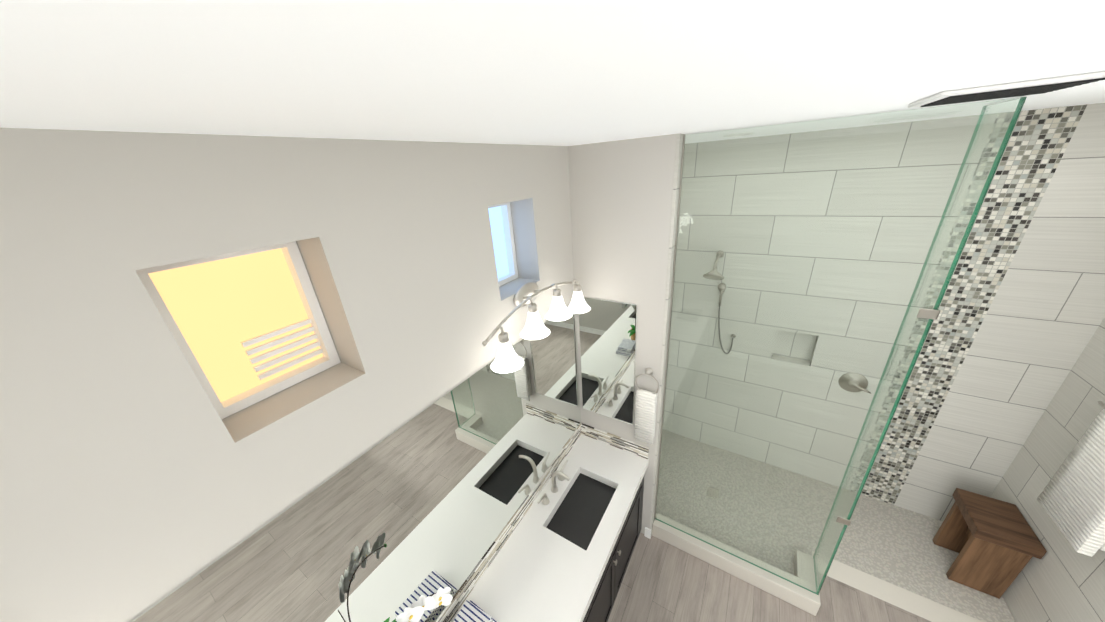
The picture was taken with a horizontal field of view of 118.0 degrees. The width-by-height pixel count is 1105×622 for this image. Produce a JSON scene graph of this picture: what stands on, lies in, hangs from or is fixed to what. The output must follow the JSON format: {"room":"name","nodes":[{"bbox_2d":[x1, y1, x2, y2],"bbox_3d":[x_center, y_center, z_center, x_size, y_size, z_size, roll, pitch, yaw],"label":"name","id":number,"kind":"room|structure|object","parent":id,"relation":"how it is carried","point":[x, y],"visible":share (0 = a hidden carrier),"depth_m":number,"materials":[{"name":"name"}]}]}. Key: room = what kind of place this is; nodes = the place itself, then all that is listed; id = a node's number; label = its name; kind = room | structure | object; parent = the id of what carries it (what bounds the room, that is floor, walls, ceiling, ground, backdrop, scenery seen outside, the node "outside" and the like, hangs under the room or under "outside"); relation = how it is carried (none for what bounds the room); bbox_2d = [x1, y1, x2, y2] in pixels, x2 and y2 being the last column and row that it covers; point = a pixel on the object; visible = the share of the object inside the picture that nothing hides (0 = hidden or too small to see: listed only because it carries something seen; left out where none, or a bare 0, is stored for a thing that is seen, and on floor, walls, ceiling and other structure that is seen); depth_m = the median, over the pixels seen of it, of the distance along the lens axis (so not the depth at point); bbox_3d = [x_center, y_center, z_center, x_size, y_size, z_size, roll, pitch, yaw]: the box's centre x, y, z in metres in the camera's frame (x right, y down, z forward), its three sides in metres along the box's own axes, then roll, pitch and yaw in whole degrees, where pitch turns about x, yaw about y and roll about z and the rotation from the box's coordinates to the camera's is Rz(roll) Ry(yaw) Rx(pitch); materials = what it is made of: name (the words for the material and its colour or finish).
{"room":"bathroom","nodes":[
{"label":"bathroom","id":0,"kind":"room"},
{"bbox_2d":[0,128,573,621],"bbox_3d":[-0.423,0.765,1.810,0.240,3.000,4.860,10,27,30],"label":"wall","id":1,"kind":"structure","parent":0,"point":[138,474],"depth_m":0.75,"materials":[{"name":"beige paint"}]},
{"bbox_2d":[135,241,340,419],"bbox_3d":[-0.865,0.035,0.959,0.050,0.441,0.336,10,27,30],"label":"clerestory window","id":2,"kind":"structure","parent":1,"relation":"in","point":[248,328],"depth_m":0.96,"materials":[{"name":"yellow glass"}]},
{"bbox_2d":[130,305,580,621],"bbox_3d":[-0.645,1.005,1.263,0.006,1.073,3.202,10,27,30],"label":"mirror","id":3,"kind":"object","parent":1,"relation":"attached to","point":[425,502],"visible":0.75,"depth_m":1.33,"materials":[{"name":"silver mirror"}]},
{"bbox_2d":[488,202,517,286],"bbox_3d":[-0.325,-0.342,1.750,0.050,0.441,0.336,10,27,30],"label":"clerestory window","id":4,"kind":"structure","parent":1,"relation":"in","point":[503,238],"depth_m":1.84,"materials":[{"name":"glass"}]},
{"bbox_2d":[482,279,590,372],"bbox_3d":[-0.052,-0.009,1.761,0.201,0.264,0.886,10,27,30],"label":"sconce","id":5,"kind":"object","parent":1,"relation":"attached to","point":[508,359],"visible":1,"depth_m":1.65,"materials":[{"name":"white glass"}]},
{"bbox_2d":[0,0,1104,145],"bbox_3d":[1.425,-0.329,0.062,4.815,0.120,4.910,10,27,30],"label":"ceiling","id":6,"kind":"structure","parent":0,"point":[553,72],"depth_m":0.41,"materials":[{"name":"paint"}]},
{"bbox_2d":[723,132,754,136],"bbox_3d":[1.106,-1.047,1.973,0.170,0.008,0.170,10,27,30],"label":"recessed light","id":7,"kind":"object","parent":6,"relation":"in","point":[735,135],"depth_m":1.93,"materials":[{"name":"white paint"}]},
{"bbox_2d":[908,71,1104,107],"bbox_3d":[1.232,-0.603,0.915,0.300,0.015,0.300,10,27,30],"label":"fan","id":8,"kind":"object","parent":6,"relation":"attached to","point":[1030,87],"visible":1,"depth_m":0.85,"materials":[{"name":"white paint"}]},
{"bbox_2d":[568,133,684,534],"bbox_3d":[0.784,0.242,2.827,0.620,3.000,1.250,10,27,30],"label":"wall","id":9,"kind":"structure","parent":0,"point":[624,196],"depth_m":1.96,"materials":[{"name":"beige paint"}]},
{"bbox_2d":[436,423,648,621],"bbox_3d":[-0.369,1.590,1.355,0.560,0.107,3.204,10,27,30],"label":"backsplash","id":10,"kind":"structure","parent":9,"relation":"attached to","point":[449,612],"depth_m":2.14,"materials":[{"name":"tile"}]},
{"bbox_2d":[579,297,636,424],"bbox_3d":[0.382,0.366,2.338,0.410,0.950,0.007,10,27,30],"label":"mirror","id":11,"kind":"object","parent":9,"relation":"attached to","point":[608,340],"visible":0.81,"depth_m":2.31,"materials":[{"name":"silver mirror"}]},
{"bbox_2d":[634,368,658,444],"bbox_3d":[0.638,0.649,2.261,0.160,0.575,0.068,10,27,30],"label":"towel ring","id":12,"kind":"object","parent":9,"relation":"attached to","point":[645,411],"visible":1,"depth_m":2.25,"materials":[{"name":"white fabric"}]},
{"bbox_2d":[644,527,650,538],"bbox_3d":[0.910,2.570,1.046,2.205,0.100,3.360,10,27,30],"label":"baseboard","id":13,"kind":"structure","parent":9,"relation":"attached to","point":[647,533],"depth_m":2.75,"materials":[{"name":"white paint"}]},
{"bbox_2d":[607,532,930,621],"bbox_3d":[1.639,2.535,1.280,4.815,0.120,4.910,10,27,30],"label":"floor","id":14,"kind":"structure","parent":0,"point":[662,581],"depth_m":2.35,"materials":[{"name":"brown wood"}]},
{"bbox_2d":[582,466,647,621],"bbox_3d":[-0.333,2.063,1.555,0.561,0.801,3.202,10,27,30],"label":"bathroom vanity","id":15,"kind":"object","parent":14,"relation":"on","point":[617,541],"depth_m":2.15,"materials":[{"name":"black wood"}]},
{"bbox_2d":[450,434,648,621],"bbox_3d":[-0.361,1.668,1.386,0.564,0.059,3.202,10,27,30],"label":"countertop","id":16,"kind":"structure","parent":15,"relation":"on","point":[538,575],"depth_m":1.86,"materials":[{"name":"white stone"}]},
{"bbox_2d":[396,587,452,621],"bbox_3d":[-0.562,1.363,1.214,0.176,0.661,0.493,10,27,30],"label":"potted orchid","id":17,"kind":"object","parent":16,"relation":"on","point":[414,612],"visible":1,"depth_m":1.20,"materials":[{"name":"white plant"}]},
{"bbox_2d":[453,600,496,621],"bbox_3d":[-0.408,1.527,1.539,0.182,0.083,0.260,10,27,30],"label":"towel","id":18,"kind":"object","parent":16,"relation":"on","point":[470,611],"visible":0.95,"depth_m":1.59,"materials":[{"name":"white fabric"}]},
{"bbox_2d":[537,460,569,504],"bbox_3d":[0.051,1.144,2.215,0.160,0.196,0.383,10,27,30],"label":"faucet","id":19,"kind":"object","parent":16,"relation":"on","point":[562,476],"visible":1,"depth_m":2.20,"materials":[{"name":"silver metal"}]},
{"bbox_2d":[546,474,621,549],"bbox_3d":[0.206,1.362,2.212,0.324,0.125,0.524,10,27,30],"label":"sink","id":20,"kind":"object","parent":16,"relation":"in","point":[586,507],"depth_m":2.18,"materials":[{"name":"black ceramic"}]},
{"bbox_2d":[652,514,820,615],"bbox_3d":[1.384,1.847,2.609,1.103,0.139,0.330,10,27,30],"label":"shower curb","id":21,"kind":"object","parent":14,"relation":"on","point":[785,590],"visible":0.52,"depth_m":2.43,"materials":[{"name":"stone"}]},
{"bbox_2d":[654,97,1026,594],"bbox_3d":[1.292,0.463,2.043,1.100,2.855,0.282,10,27,30],"label":"glass","id":22,"kind":"object","parent":21,"relation":"on","point":[929,314],"visible":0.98,"depth_m":1.67,"materials":[{"name":"clear glass"}]},
{"bbox_2d":[656,430,1014,621],"bbox_3d":[1.836,1.745,2.902,2.759,0.036,1.126,10,27,30],"label":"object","id":23,"kind":"structure","parent":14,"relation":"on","point":[893,554],"depth_m":2.71,"materials":[{"name":"tile"}]},
{"bbox_2d":[933,488,1046,598],"bbox_3d":[2.955,1.605,2.294,0.279,0.545,0.350,10,27,30],"label":"shower bench","id":24,"kind":"object","parent":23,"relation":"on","point":[996,545],"visible":0.96,"depth_m":2.20,"materials":[{"name":"brown wood"}]},
{"bbox_2d":[663,103,1104,520],"bbox_3d":[2.075,0.129,2.868,3.215,3.000,0.250,10,27,30],"label":"wall","id":25,"kind":"structure","parent":0,"point":[1016,324],"depth_m":2.39,"materials":[{"name":"white tile"}]},
{"bbox_2d":[703,251,735,353],"bbox_3d":[1.431,-0.002,2.845,0.293,0.955,0.363,10,27,30],"label":"shower head","id":26,"kind":"object","parent":25,"relation":"attached to","point":[710,274],"depth_m":2.84},
{"bbox_2d":[772,330,816,360],"bbox_3d":[2.095,0.279,2.883,0.280,0.290,0.015,10,27,30],"label":"lining","id":27,"kind":"object","parent":25,"relation":"in","point":[785,337],"depth_m":2.88,"materials":[{"name":"tile"}]},
{"bbox_2d":[839,373,870,393],"bbox_3d":[2.412,0.590,2.645,0.193,0.180,0.074,10,27,30],"label":"shower valve","id":28,"kind":"object","parent":25,"relation":"attached to","point":[854,384],"depth_m":2.65,"materials":[{"name":"silver metal"}]},
{"bbox_2d":[990,318,1104,621],"bbox_3d":[2.107,1.206,0.328,0.140,3.000,4.910,10,27,30],"label":"wall","id":29,"kind":"structure","parent":0,"point":[1062,580],"depth_m":1.99,"materials":[{"name":"beige tile"}]},
{"bbox_2d":[1037,401,1104,556],"bbox_3d":[2.820,0.872,1.679,0.118,0.696,0.591,10,27,30],"label":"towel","id":30,"kind":"object","parent":29,"relation":"attached to","point":[1071,498],"visible":1,"depth_m":1.73,"materials":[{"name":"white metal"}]}
]}

